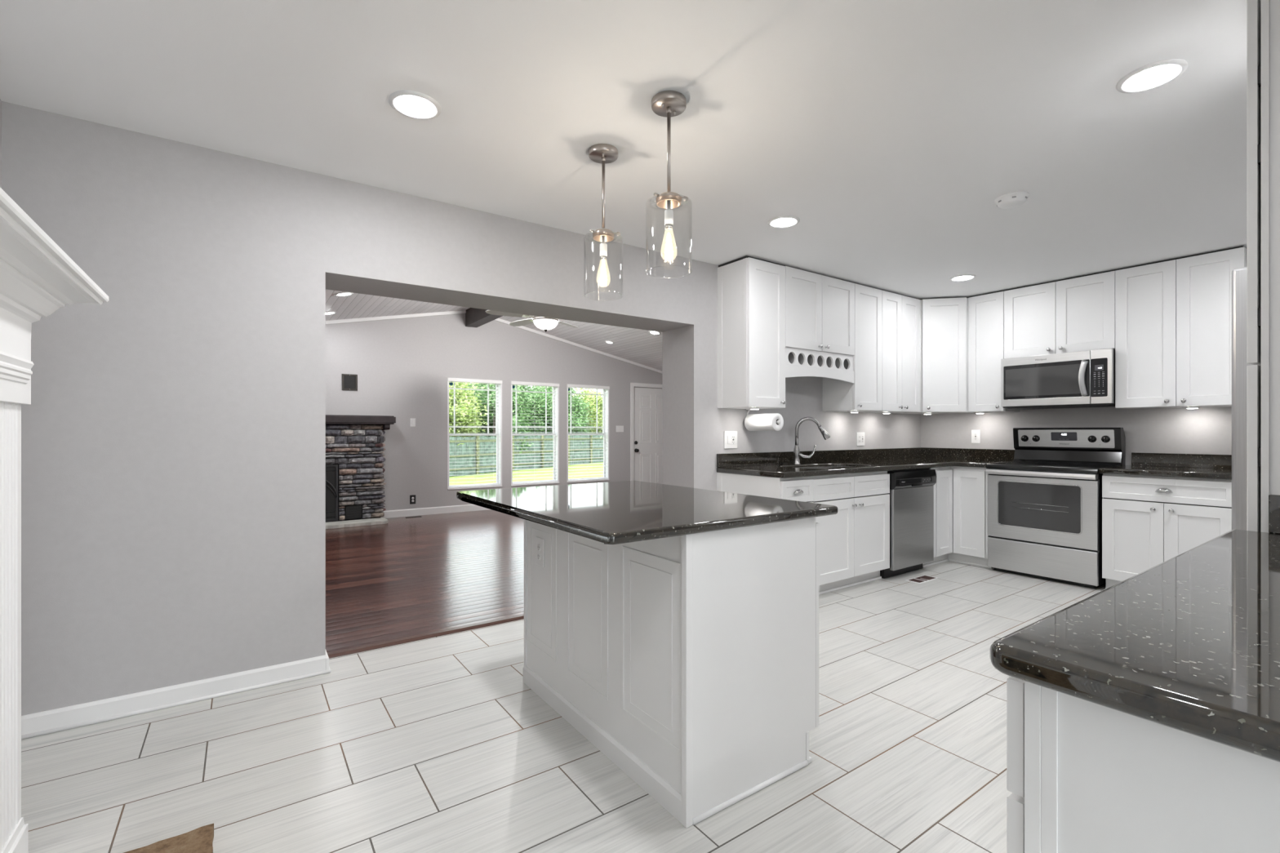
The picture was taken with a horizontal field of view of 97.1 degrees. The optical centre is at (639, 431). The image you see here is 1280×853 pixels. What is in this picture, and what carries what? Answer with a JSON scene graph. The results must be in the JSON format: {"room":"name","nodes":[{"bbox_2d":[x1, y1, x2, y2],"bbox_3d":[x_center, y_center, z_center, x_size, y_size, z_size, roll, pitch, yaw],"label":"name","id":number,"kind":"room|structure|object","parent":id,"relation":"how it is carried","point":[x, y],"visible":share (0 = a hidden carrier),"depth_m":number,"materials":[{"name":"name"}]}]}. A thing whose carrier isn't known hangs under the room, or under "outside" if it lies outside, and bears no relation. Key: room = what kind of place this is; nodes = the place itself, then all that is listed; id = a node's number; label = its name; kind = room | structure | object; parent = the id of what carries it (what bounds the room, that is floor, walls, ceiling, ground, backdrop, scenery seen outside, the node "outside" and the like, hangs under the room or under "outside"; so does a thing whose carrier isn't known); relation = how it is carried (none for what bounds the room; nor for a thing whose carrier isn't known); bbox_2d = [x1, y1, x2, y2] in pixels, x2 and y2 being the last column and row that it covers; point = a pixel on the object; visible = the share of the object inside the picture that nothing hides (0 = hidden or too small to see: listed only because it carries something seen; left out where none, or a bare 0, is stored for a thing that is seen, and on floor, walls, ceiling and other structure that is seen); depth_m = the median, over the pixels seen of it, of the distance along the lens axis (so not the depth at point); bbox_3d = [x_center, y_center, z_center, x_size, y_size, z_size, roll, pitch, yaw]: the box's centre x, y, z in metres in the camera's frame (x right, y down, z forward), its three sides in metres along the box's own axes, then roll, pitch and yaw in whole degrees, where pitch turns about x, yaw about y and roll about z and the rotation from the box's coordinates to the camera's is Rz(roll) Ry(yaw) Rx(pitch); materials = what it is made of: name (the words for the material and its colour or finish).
{"room":"kitchen","nodes":[
{"label":"kitchen","id":0,"kind":"room"},
{"bbox_2d":[0,99,1,187],"bbox_3d":[-0.791,-0.037,-0.309,0.151,2.440,5.905,0,0,-35],"label":"wall","id":1,"kind":"structure","parent":0,"point":[0,100],"depth_m":2.14,"materials":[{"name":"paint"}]},
{"bbox_2d":[327,613,524,658],"bbox_3d":[-0.698,1.176,3.630,2.342,0.014,0.070,0,0,-35],"label":"trim","id":2,"kind":"structure","parent":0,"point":[449,631],"depth_m":3.22,"materials":[{"name":"brown wood"}]},
{"bbox_2d":[1,101,920,715],"bbox_3d":[0.365,-0.417,4.347,8.800,3.200,0.380,0,0,-35],"label":"wall","id":3,"kind":"structure","parent":0,"point":[173,427],"depth_m":2.53,"materials":[{"name":"paint"}]},
{"bbox_2d":[21,650,330,739],"bbox_3d":[-2.025,1.141,2.535,1.104,0.087,0.212,0,0,-35],"label":"baseboard","id":4,"kind":"structure","parent":3,"relation":"attached to","point":[49,722],"depth_m":2.41,"materials":[{"name":"white paint"}]},
{"bbox_2d":[724,431,737,448],"bbox_3d":[0.699,0.065,4.344,0.136,0.134,0.010,0,0,-35],"label":"wall outlet","id":5,"kind":"object","parent":3,"relation":"attached to","point":[730,437],"visible":1,"depth_m":4.34,"materials":[{"name":"white plastic"}]},
{"bbox_2d":[717,257,785,408],"bbox_3d":[0.847,-0.706,4.236,0.390,1.062,0.356,0,0,-35],"label":"upper cabinet","id":6,"kind":"object","parent":3,"relation":"attached to","point":[751,291],"visible":0.98,"depth_m":4.12,"materials":[{"name":"white paint"}]},
{"bbox_2d":[750,407,759,409],"bbox_3d":[0.849,-0.168,4.180,0.072,0.014,0.072,0,0,-35],"label":"puck light","id":7,"kind":"object","parent":6,"relation":"attached to","point":[751,408],"visible":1,"depth_m":4.15,"materials":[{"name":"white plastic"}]},
{"bbox_2d":[746,408,780,423],"bbox_3d":[0.935,-0.115,4.310,0.040,0.121,0.333,0,0,-35],"label":"paper towel holder","id":8,"kind":"object","parent":6,"relation":"attached to","point":[748,411],"visible":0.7,"depth_m":4.39,"materials":[{"name":"white plastic"}]},
{"bbox_2d":[744,413,783,431],"bbox_3d":[0.942,-0.069,4.301,0.131,0.131,0.280,0,0,-35],"label":"paper towel roll","id":9,"kind":"object","parent":8,"relation":"hanging from","point":[753,422],"visible":1,"depth_m":4.23,"materials":[{"name":"white paper"}]},
{"bbox_2d":[785,266,854,355],"bbox_3d":[1.360,-0.938,4.597,0.866,0.606,0.356,0,0,-35],"label":"upper cabinet","id":10,"kind":"object","parent":3,"relation":"attached to","point":[820,309],"visible":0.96,"depth_m":4.45,"materials":[{"name":"white paint"}]},
{"bbox_2d":[785,346,853,383],"bbox_3d":[1.351,-0.519,4.611,0.866,0.232,0.313,0,0,-35],"label":"rack","id":11,"kind":"object","parent":10,"relation":"attached to","point":[798,362],"visible":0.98,"depth_m":4.49,"materials":[{"name":"white paint"}]},
{"bbox_2d":[822,283,882,412],"bbox_3d":[1.878,-0.710,4.962,0.400,1.062,0.356,0,0,-35],"label":"upper cabinet","id":12,"kind":"object","parent":3,"relation":"attached to","point":[865,394],"visible":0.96,"depth_m":4.85,"materials":[{"name":"white paint"}]},
{"bbox_2d":[856,432,864,445],"bbox_3d":[2.078,0.072,5.315,0.124,0.127,0.009,0,0,-35],"label":"wall outlet","id":13,"kind":"object","parent":3,"relation":"attached to","point":[860,436],"visible":1,"depth_m":5.31,"materials":[{"name":"white plastic"}]},
{"bbox_2d":[716,447,1014,467],"bbox_3d":[2.027,0.220,4.722,2.901,0.102,0.918,0,0,-35],"label":"backsplash","id":14,"kind":"structure","parent":3,"relation":"attached to","point":[730,460],"depth_m":5.23,"materials":[{"name":"black stone"}]},
{"bbox_2d":[858,290,919,413],"bbox_3d":[2.297,-0.710,5.257,0.626,1.062,0.356,0,0,-35],"label":"upper cabinet","id":15,"kind":"object","parent":3,"relation":"attached to","point":[900,313],"visible":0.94,"depth_m":5.13,"materials":[{"name":"white paint"}]},
{"bbox_2d":[893,297,975,414],"bbox_3d":[2.878,-0.710,5.503,0.609,1.062,0.619,0,0,-35],"label":"upper cabinet","id":16,"kind":"object","parent":3,"relation":"attached to","point":[944,322],"visible":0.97,"depth_m":5.27,"materials":[{"name":"white paint"}]},
{"bbox_2d":[465,307,502,327],"bbox_3d":[-1.135,-1.675,6.437,0.172,0.253,4.765,0,0,-35],"label":"trim","id":17,"kind":"structure","parent":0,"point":[474,317],"depth_m":8.00,"materials":[{"name":"brown wood"}]},
{"bbox_2d":[325,313,662,511],"bbox_3d":[-2.530,-0.417,8.460,8.800,3.200,0.150,0,0,-35],"label":"wall","id":18,"kind":"structure","parent":0,"point":[402,366],"depth_m":8.10,"materials":[{"name":"paint"}]},
{"bbox_2d":[342,373,357,391],"bbox_3d":[-3.827,-0.648,7.448,0.184,0.212,0.014,0,0,-35],"label":"air vent","id":19,"kind":"object","parent":18,"relation":"in","point":[349,382],"visible":1,"depth_m":7.45,"materials":[{"name":"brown metal"}]},
{"bbox_2d":[325,310,466,324],"bbox_3d":[-4.259,-1.353,7.138,4.150,0.875,0.022,0,0,-35],"label":"trim","id":20,"kind":"structure","parent":18,"relation":"attached to","point":[384,317],"depth_m":7.75,"materials":[{"name":"white paint"}]},
{"bbox_2d":[409,494,415,504],"bbox_3d":[-3.179,0.954,7.906,0.077,0.125,0.009,0,0,-35],"label":"wall outlet","id":21,"kind":"object","parent":18,"relation":"attached to","point":[412,498],"visible":1,"depth_m":7.90,"materials":[{"name":"black"}]},
{"bbox_2d":[409,418,415,426],"bbox_3d":[-3.179,-0.124,7.906,0.072,0.116,0.010,0,0,-35],"label":"light switch","id":22,"kind":"object","parent":18,"relation":"attached to","point":[412,421],"visible":1,"depth_m":7.90,"materials":[{"name":"white plastic"}]},
{"bbox_2d":[380,504,488,518],"bbox_3d":[-1.845,1.133,8.842,4.100,0.100,0.014,0,0,-35],"label":"baseboard","id":23,"kind":"structure","parent":18,"relation":"attached to","point":[466,508],"depth_m":8.05,"materials":[{"name":"white paint"}]},
{"bbox_2d":[447,381,502,489],"bbox_3d":[-2.492,0.035,8.480,0.825,1.627,0.162,0,0,-35],"label":"window","id":24,"kind":"structure","parent":18,"relation":"in","point":[498,426],"depth_m":8.65,"materials":[{"name":"glass"}]},
{"bbox_2d":[447,377,502,488],"bbox_3d":[-2.463,0.024,8.439,0.823,1.604,0.070,0,0,-35],"label":"window blind","id":25,"kind":"object","parent":24,"relation":"attached to","point":[451,380],"visible":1,"depth_m":8.42,"materials":[{"name":"white plastic"}]},
{"bbox_2d":[511,384,559,486],"bbox_3d":[-1.698,0.035,9.039,0.826,1.627,0.162,0,0,-35],"label":"window","id":26,"kind":"structure","parent":18,"relation":"in","point":[555,393],"depth_m":9.21,"materials":[{"name":"white plastic"}]},
{"bbox_2d":[511,381,559,484],"bbox_3d":[-1.669,0.024,8.998,0.824,1.604,0.070,0,0,-35],"label":"window blind","id":27,"kind":"object","parent":26,"relation":"attached to","point":[534,384],"visible":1,"depth_m":9.02,"materials":[{"name":"white plastic"}]},
{"bbox_2d":[494,318,662,373],"bbox_3d":[-0.718,-1.358,9.630,4.190,0.864,0.022,0,0,-35],"label":"trim","id":28,"kind":"structure","parent":18,"relation":"attached to","point":[496,319],"depth_m":9.42,"materials":[{"name":"white paint"}]},
{"bbox_2d":[567,386,609,483],"bbox_3d":[-0.906,0.035,9.596,0.818,1.627,0.162,0,0,-35],"label":"window","id":29,"kind":"structure","parent":18,"relation":"in","point":[605,392],"depth_m":9.77,"materials":[{"name":"white plastic"}]},
{"bbox_2d":[567,384,609,481],"bbox_3d":[-0.878,0.024,9.555,0.816,1.604,0.070,0,0,-35],"label":"window blind","id":30,"kind":"object","parent":29,"relation":"attached to","point":[582,387],"visible":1,"depth_m":9.55,"materials":[{"name":"white plastic"}]},
{"bbox_2d":[616,425,623,431],"bbox_3d":[-0.351,-0.044,9.894,0.159,0.112,0.014,0,0,-35],"label":"light switch","id":31,"kind":"object","parent":18,"relation":"attached to","point":[619,428],"visible":1,"depth_m":9.89,"materials":[{"name":"white plastic"}]},
{"bbox_2d":[630,382,662,484],"bbox_3d":[0.254,0.158,10.335,1.046,2.050,0.108,0,0,-35],"label":"door","id":32,"kind":"structure","parent":18,"relation":"in","point":[646,403],"depth_m":10.24,"materials":[{"name":"white paint"}]},
{"bbox_2d":[325,288,662,370],"bbox_3d":[-1.116,-1.418,6.451,8.800,0.974,4.765,0,0,-35],"label":"ceiling","id":33,"kind":"structure","parent":0,"point":[639,346],"depth_m":8.27,"materials":[{"name":"white wood"}]},
{"bbox_2d":[325,311,336,314],"bbox_3d":[-3.728,-1.416,6.755,0.169,0.040,0.172,0,0,-35],"label":"recessed light","id":34,"kind":"object","parent":33,"relation":"in","point":[326,313],"visible":0.73,"depth_m":6.73,"materials":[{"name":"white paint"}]},
{"bbox_2d":[334,292,353,296],"bbox_3d":[-3.059,-1.419,5.836,0.169,0.040,0.172,0,0,-35],"label":"recessed light","id":35,"kind":"object","parent":33,"relation":"in","point":[341,294],"visible":0.98,"depth_m":5.81,"materials":[{"name":"white paint"}]},
{"bbox_2d":[604,340,613,343],"bbox_3d":[-0.484,-1.414,8.969,0.150,0.035,0.152,0,0,-35],"label":"recessed light","id":36,"kind":"object","parent":33,"relation":"in","point":[606,341],"visible":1,"depth_m":8.94,"materials":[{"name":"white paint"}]},
{"bbox_2d":[648,330,660,334],"bbox_3d":[0.209,-1.407,8.044,0.170,0.039,0.172,0,0,-35],"label":"recessed light","id":37,"kind":"object","parent":33,"relation":"in","point":[650,331],"visible":0.94,"depth_m":8.03,"materials":[{"name":"white paint"}]},
{"bbox_2d":[485,310,578,332],"bbox_3d":[-1.102,-1.331,6.324,1.253,0.436,1.272,0,0,-35],"label":"ceiling fan","id":38,"kind":"object","parent":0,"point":[544,323],"visible":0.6,"depth_m":6.24,"materials":[{"name":"silver metal"}]},
{"bbox_2d":[21,509,1105,852],"bbox_3d":[0.635,1.243,3.962,8.800,0.120,11.250,0,0,-35],"label":"floor","id":39,"kind":"structure","parent":0,"point":[441,744],"depth_m":2.12,"materials":[{"name":"tile"}]},
{"bbox_2d":[0,186,108,852],"bbox_3d":[-1.229,0.380,0.798,0.406,1.606,2.100,0,0,-35],"label":"fireplace mantel","id":40,"kind":"object","parent":39,"relation":"on","point":[37,278],"visible":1,"depth_m":1.47,"materials":[{"name":"white paint"}]},
{"bbox_2d":[0,186,108,339],"bbox_3d":[-1.229,-0.340,0.798,0.406,0.166,2.100,0,0,-35],"label":"shelf","id":41,"kind":"object","parent":40,"relation":"attached to","point":[37,278],"depth_m":1.38,"materials":[{"name":"white paint"}]},
{"bbox_2d":[124,823,213,852],"bbox_3d":[-1.097,1.164,0.872,0.679,0.038,1.448,0,0,-35],"label":"hearth slab","id":42,"kind":"object","parent":39,"relation":"on","point":[200,840],"visible":1,"depth_m":1.57,"materials":[{"name":"brown stone"}]},
{"bbox_2d":[325,424,386,522],"bbox_3d":[-4.262,0.546,6.994,2.079,1.274,0.256,0,0,-35],"label":"stone fireplace","id":43,"kind":"object","parent":39,"relation":"on","point":[357,451],"visible":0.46,"depth_m":7.32,"materials":[{"name":"grey stone"}]},
{"bbox_2d":[325,464,337,521],"bbox_3d":[-4.258,0.780,6.905,1.007,0.715,0.026,0,0,-35],"label":"fireplace screen","id":44,"kind":"object","parent":43,"relation":"attached to","point":[331,470],"visible":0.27,"depth_m":7.16,"materials":[{"name":"black metal"}]},
{"bbox_2d":[345,505,361,519],"bbox_3d":[-3.704,1.047,7.309,0.191,0.172,0.019,0,0,-35],"label":"air vent","id":45,"kind":"object","parent":43,"relation":"attached to","point":[354,512],"depth_m":7.30,"materials":[{"name":"black metal"}]},
{"bbox_2d":[325,414,395,430],"bbox_3d":[-4.279,-0.112,6.949,2.330,0.188,0.306,0,0,-35],"label":"mantel beam","id":46,"kind":"structure","parent":43,"relation":"on","point":[386,420],"depth_m":7.26,"materials":[{"name":"brown wood"}]},
{"bbox_2d":[325,517,387,528],"bbox_3d":[-4.166,1.161,6.732,2.135,0.044,0.315,0,0,-35],"label":"hearth slab","id":47,"kind":"object","parent":39,"relation":"on","point":[351,523],"visible":0.3,"depth_m":7.08,"materials":[{"name":"stone"}]},
{"bbox_2d":[523,517,818,827],"bbox_3d":[0.051,0.745,2.356,0.633,0.877,1.214,0,0,-35],"label":"kitchen island","id":48,"kind":"object","parent":39,"relation":"on","point":[690,662],"visible":0.84,"depth_m":1.90,"materials":[{"name":"white paint"}]},
{"bbox_2d":[535,536,544,567],"bbox_3d":[-0.450,0.540,2.532,0.009,0.126,0.082,0,0,-35],"label":"wall outlet","id":49,"kind":"object","parent":48,"relation":"attached to","point":[540,542],"visible":1,"depth_m":2.52,"materials":[{"name":"white plastic"}]},
{"bbox_2d":[537,543,541,551],"bbox_3d":[-0.452,0.520,2.531,0.004,0.033,0.033,0,0,-35],"label":"receptacle","id":50,"kind":"object","parent":49,"relation":"attached to","point":[539,545],"depth_m":2.53,"materials":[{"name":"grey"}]},
{"bbox_2d":[537,552,541,559],"bbox_3d":[-0.452,0.559,2.531,0.004,0.033,0.033,0,0,-35],"label":"receptacle","id":51,"kind":"object","parent":49,"relation":"attached to","point":[539,554],"depth_m":2.53,"materials":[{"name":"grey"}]},
{"bbox_2d":[456,480,837,544],"bbox_3d":[-0.058,0.291,2.338,1.014,0.032,1.330,0,0,-35],"label":"island countertop","id":52,"kind":"structure","parent":48,"relation":"on","point":[613,513],"depth_m":2.02,"materials":[{"name":"black stone"}]},
{"bbox_2d":[716,472,813,502],"bbox_3d":[0.904,0.747,4.093,0.328,0.872,0.656,0,0,-35],"label":"base cabinet","id":53,"kind":"object","parent":39,"relation":"on","point":[797,489],"visible":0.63,"depth_m":3.91,"materials":[{"name":"white paint"}]},
{"bbox_2d":[811,467,889,595],"bbox_3d":[1.426,0.747,4.457,0.944,0.872,0.661,0,0,-35],"label":"base cabinet","id":54,"kind":"object","parent":39,"relation":"on","point":[854,542],"visible":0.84,"depth_m":4.21,"materials":[{"name":"white paint"}]},
{"bbox_2d":[880,467,936,578],"bbox_3d":[2.087,0.749,4.890,0.622,0.868,0.645,0,0,-35],"label":"dishwasher","id":55,"kind":"object","parent":39,"relation":"on","point":[911,493],"visible":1,"depth_m":4.62,"materials":[{"name":"silver metal"}]},
{"bbox_2d":[905,574,938,583],"bbox_3d":[2.257,1.181,4.517,0.290,0.003,0.120,0,0,-35],"label":"floor vent","id":56,"kind":"object","parent":39,"relation":"in","point":[922,579],"visible":1,"depth_m":4.52,"materials":[{"name":"white plastic"}]},
{"bbox_2d":[922,466,994,568],"bbox_3d":[2.807,0.747,5.270,0.985,0.872,0.917,0,0,-35],"label":"base cabinet","id":57,"kind":"object","parent":39,"relation":"on","point":[961,535],"visible":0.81,"depth_m":4.97,"materials":[{"name":"white paint"}]},
{"bbox_2d":[716,447,1014,478],"bbox_3d":[2.027,0.240,4.722,2.901,0.142,0.918,0,0,-35],"label":"countertop","id":58,"kind":"structure","parent":57,"relation":"on","point":[771,464],"depth_m":4.81,"materials":[{"name":"black stone"}]},
{"bbox_2d":[792,417,830,464],"bbox_3d":[1.405,0.076,4.625,0.303,0.390,0.067,0,0,0],"label":"kitchen faucet","id":59,"kind":"object","parent":58,"relation":"on","point":[797,454],"visible":0.97,"depth_m":4.61,"materials":[{"name":"silver metal"}]},
{"bbox_2d":[985,427,1125,588],"bbox_3d":[3.408,0.576,4.662,0.640,1.214,0.774,0,0,-35],"label":"stove","id":60,"kind":"object","parent":39,"relation":"on","point":[1045,504],"visible":1,"depth_m":4.53,"materials":[{"name":"silver metal"}]},
{"bbox_2d":[986,461,1115,474],"bbox_3d":[3.388,0.292,4.651,0.545,0.045,0.769,0,0,-35],"label":"cooktop","id":61,"kind":"object","parent":60,"relation":"in","point":[1014,467],"depth_m":4.56,"materials":[{"name":"grey"}]},
{"bbox_2d":[1006,676,1279,852],"bbox_3d":[1.257,0.747,0.910,1.453,0.872,0.681,0,0,-35],"label":"base cabinet","id":62,"kind":"object","parent":39,"relation":"on","point":[1083,776],"visible":0.41,"depth_m":0.65,"materials":[{"name":"white paint"}]},
{"bbox_2d":[989,494,1279,762],"bbox_3d":[1.253,0.240,0.881,1.493,0.140,0.691,0,0,-35],"label":"countertop","id":63,"kind":"structure","parent":62,"relation":"on","point":[1188,642],"depth_m":0.72,"materials":[{"name":"black stone"}]},
{"bbox_2d":[1268,494,1279,533],"bbox_3d":[1.871,0.222,1.282,0.020,0.103,0.598,0,0,-35],"label":"backsplash","id":64,"kind":"structure","parent":63,"relation":"on","point":[1273,500],"depth_m":1.51,"materials":[{"name":"black stone"}]},
{"bbox_2d":[1102,473,1231,589],"bbox_3d":[3.859,0.747,4.069,0.658,0.872,0.690,0,0,-35],"label":"base cabinet","id":65,"kind":"object","parent":39,"relation":"on","point":[1148,522],"visible":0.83,"depth_m":3.94,"materials":[{"name":"white paint"}]},
{"bbox_2d":[1098,452,1231,479],"bbox_3d":[3.858,0.240,4.078,0.648,0.142,0.697,0,0,-35],"label":"countertop","id":66,"kind":"structure","parent":65,"relation":"on","point":[1159,464],"depth_m":4.14,"materials":[{"name":"black stone"}]},
{"bbox_2d":[1231,266,1251,530],"bbox_3d":[2.698,0.299,2.004,0.910,1.768,0.816,0,0,-35],"label":"refrigerator","id":67,"kind":"object","parent":39,"relation":"on","point":[1239,275],"visible":0.16,"depth_m":2.01,"materials":[{"name":"grey metal"}]},
{"bbox_2d":[1247,0,1279,533],"bbox_3d":[2.114,-0.032,1.489,0.605,2.430,0.686,0,0,-35],"label":"pantry cabinet","id":68,"kind":"object","parent":39,"relation":"on","point":[1263,15],"visible":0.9,"depth_m":1.55,"materials":[{"name":"white paint"}]},
{"bbox_2d":[0,0,1247,298],"bbox_3d":[1.948,-1.317,1.619,6.850,0.120,5.905,0,0,-35],"label":"ceiling","id":69,"kind":"structure","parent":0,"point":[893,131],"depth_m":2.20,"materials":[{"name":"white paint"}]},
{"bbox_2d":[388,89,440,119],"bbox_3d":[-0.865,-1.249,2.174,0.188,0.016,0.188,0,0,-35],"label":"recessed light","id":70,"kind":"object","parent":69,"relation":"in","point":[411,104],"visible":1,"depth_m":2.15,"materials":[{"name":"white paint"}]},
{"bbox_2d":[583,143,622,301],"bbox_3d":[-0.164,-0.931,2.530,0.176,0.652,0.176,0,0,-35],"label":"pendant lamp","id":71,"kind":"object","parent":69,"relation":"hanging from","point":[602,153],"visible":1,"depth_m":2.52,"materials":[{"name":"silver metal"}]},
{"bbox_2d":[645,90,692,278],"bbox_3d":[0.110,-0.931,2.146,0.176,0.652,0.176,0,0,-35],"label":"pendant lamp","id":72,"kind":"object","parent":69,"relation":"hanging from","point":[668,104],"visible":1,"depth_m":2.14,"materials":[{"name":"silver metal"}]},
{"bbox_2d":[767,215,799,227],"bbox_3d":[0.859,-1.249,3.380,0.188,0.016,0.188,0,0,-35],"label":"recessed light","id":73,"kind":"object","parent":69,"relation":"in","point":[782,221],"visible":1,"depth_m":3.36,"materials":[{"name":"white paint"}]},
{"bbox_2d":[949,274,976,280],"bbox_3d":[2.633,-1.249,4.611,0.188,0.016,0.188,0,0,-35],"label":"recessed light","id":74,"kind":"object","parent":69,"relation":"in","point":[964,277],"visible":1,"depth_m":4.58,"materials":[{"name":"white paint"}]},
{"bbox_2d":[718,245,1243,299],"bbox_3d":[2.454,-1.247,4.133,2.881,0.018,2.374,0,0,-35],"label":"strip","id":75,"kind":"object","parent":69,"relation":"attached to","point":[745,256],"visible":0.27,"depth_m":4.29,"materials":[{"name":"grey wood"}]},
{"bbox_2d":[995,191,1029,208],"bbox_3d":[1.997,-1.236,3.034,0.156,0.042,0.156,0,0,-35],"label":"smoke detector","id":76,"kind":"object","parent":69,"relation":"attached to","point":[1014,199],"visible":1,"depth_m":3.00,"materials":[{"name":"white plastic"}]},
{"bbox_2d":[1115,58,1187,93],"bbox_3d":[1.807,-1.249,1.998,0.188,0.016,0.188,0,0,-35],"label":"recessed light","id":77,"kind":"object","parent":69,"relation":"in","point":[1155,74],"visible":1,"depth_m":1.98,"materials":[{"name":"white paint"}]},
{"bbox_2d":[1000,348,1115,409],"bbox_3d":[3.517,-0.417,4.723,0.437,0.434,0.770,0,0,-35],"label":"microwave oven","id":78,"kind":"object","parent":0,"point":[1082,379],"visible":1,"depth_m":4.60,"materials":[{"name":"silver metal"}]},
{"bbox_2d":[920,406,1231,465],"bbox_3d":[4.043,-0.037,4.487,0.123,2.440,3.625,0,0,-35],"label":"wall","id":79,"kind":"structure","parent":0,"point":[1201,430],"depth_m":4.60,"materials":[{"name":"paint"}]},
{"bbox_2d":[971,430,980,443],"bbox_3d":[3.260,0.050,5.485,0.009,0.128,0.078,0,0,-35],"label":"wall outlet","id":80,"kind":"object","parent":79,"relation":"attached to","point":[975,434],"visible":1,"depth_m":5.48,"materials":[{"name":"white plastic"}]},
{"bbox_2d":[968,291,1019,413],"bbox_3d":[3.249,-0.710,5.198,0.358,1.062,0.298,0,0,-35],"label":"upper cabinet","id":81,"kind":"object","parent":79,"relation":"attached to","point":[985,312],"visible":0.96,"depth_m":5.13,"materials":[{"name":"white paint"}]},
{"bbox_2d":[1004,271,1115,358],"bbox_3d":[3.558,-0.941,4.758,0.358,0.601,0.778,0,0,-35],"label":"upper cabinet","id":82,"kind":"object","parent":79,"relation":"attached to","point":[1077,314],"visible":0.89,"depth_m":4.64,"materials":[{"name":"white paint"}]},
{"bbox_2d":[1115,246,1247,408],"bbox_3d":[3.980,-0.710,4.158,0.358,1.062,0.692,0,0,-35],"label":"upper cabinet","id":83,"kind":"object","parent":79,"relation":"attached to","point":[1173,318],"visible":0.95,"depth_m":4.07,"materials":[{"name":"white paint"}]},
{"bbox_2d":[1185,406,1199,408],"bbox_3d":[4.024,-0.172,4.116,0.072,0.014,0.072,0,0,-35],"label":"puck light","id":84,"kind":"object","parent":83,"relation":"attached to","point":[1187,407],"visible":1,"depth_m":4.09,"materials":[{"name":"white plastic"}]},
{"bbox_2d":[1131,452,1231,469],"bbox_3d":[4.124,0.220,4.245,0.020,0.102,0.665,0,0,-35],"label":"backsplash","id":85,"kind":"structure","parent":79,"relation":"attached to","point":[1164,460],"depth_m":4.26,"materials":[{"name":"black stone"}]},
{"label":"outside","id":86,"kind":"structure","parent":0,"visible":0},
{"bbox_2d":[449,462,603,485],"bbox_3d":[-5.551,1.750,33.952,90.000,0.425,45.000,0,0,-35],"label":"lawn","id":87,"kind":"structure","parent":86,"point":[474,478],"depth_m":24.58,"materials":[{"name":"green plant"}]},
{"bbox_2d":[448,395,462,436],"bbox_3d":[-10.816,-0.524,23.901,5.215,5.745,5.250,0,0,42],"label":"tree","id":88,"kind":"object","parent":87,"relation":"on","point":[450,406],"visible":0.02,"depth_m":24.46,"materials":[{"name":"green plant"}]},
{"bbox_2d":[448,382,488,449],"bbox_3d":[-9.478,-0.473,26.651,5.096,5.614,5.131,0,0,-33],"label":"tree","id":89,"kind":"object","parent":87,"relation":"on","point":[470,420],"visible":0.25,"depth_m":26.09,"materials":[{"name":"green plant"}]},
{"bbox_2d":[467,382,539,454],"bbox_3d":[-7.709,-0.352,29.643,4.754,5.894,4.940,0,0,-11],"label":"tree","id":90,"kind":"object","parent":87,"relation":"on","point":[522,397],"visible":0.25,"depth_m":29.02,"materials":[{"name":"green plant"}]},
{"bbox_2d":[478,385,572,436],"bbox_3d":[-6.556,-0.401,32.550,5.056,6.033,4.866,0,0,4],"label":"tree","id":91,"kind":"object","parent":87,"relation":"on","point":[540,406],"visible":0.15,"depth_m":31.85,"materials":[{"name":"green plant"}]},
{"bbox_2d":[449,435,603,476],"bbox_3d":[-4.461,1.123,31.556,0.163,1.820,36.138,0,0,27],"label":"wooden fence","id":92,"kind":"object","parent":87,"relation":"on","point":[460,455],"visible":0.15,"depth_m":28.57,"materials":[{"name":"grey wood"}]},
{"bbox_2d":[528,386,601,443],"bbox_3d":[-4.931,-0.352,35.324,4.810,5.964,4.998,0,0,20],"label":"tree","id":93,"kind":"object","parent":87,"relation":"on","point":[580,411],"visible":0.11,"depth_m":34.50,"materials":[{"name":"green plant"}]},
{"bbox_2d":[568,387,602,433],"bbox_3d":[-3.929,-0.473,38.208,5.096,5.614,5.131,0,0,29],"label":"tree","id":94,"kind":"object","parent":87,"relation":"on","point":[585,397],"visible":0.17,"depth_m":37.33,"materials":[{"name":"green plant"}]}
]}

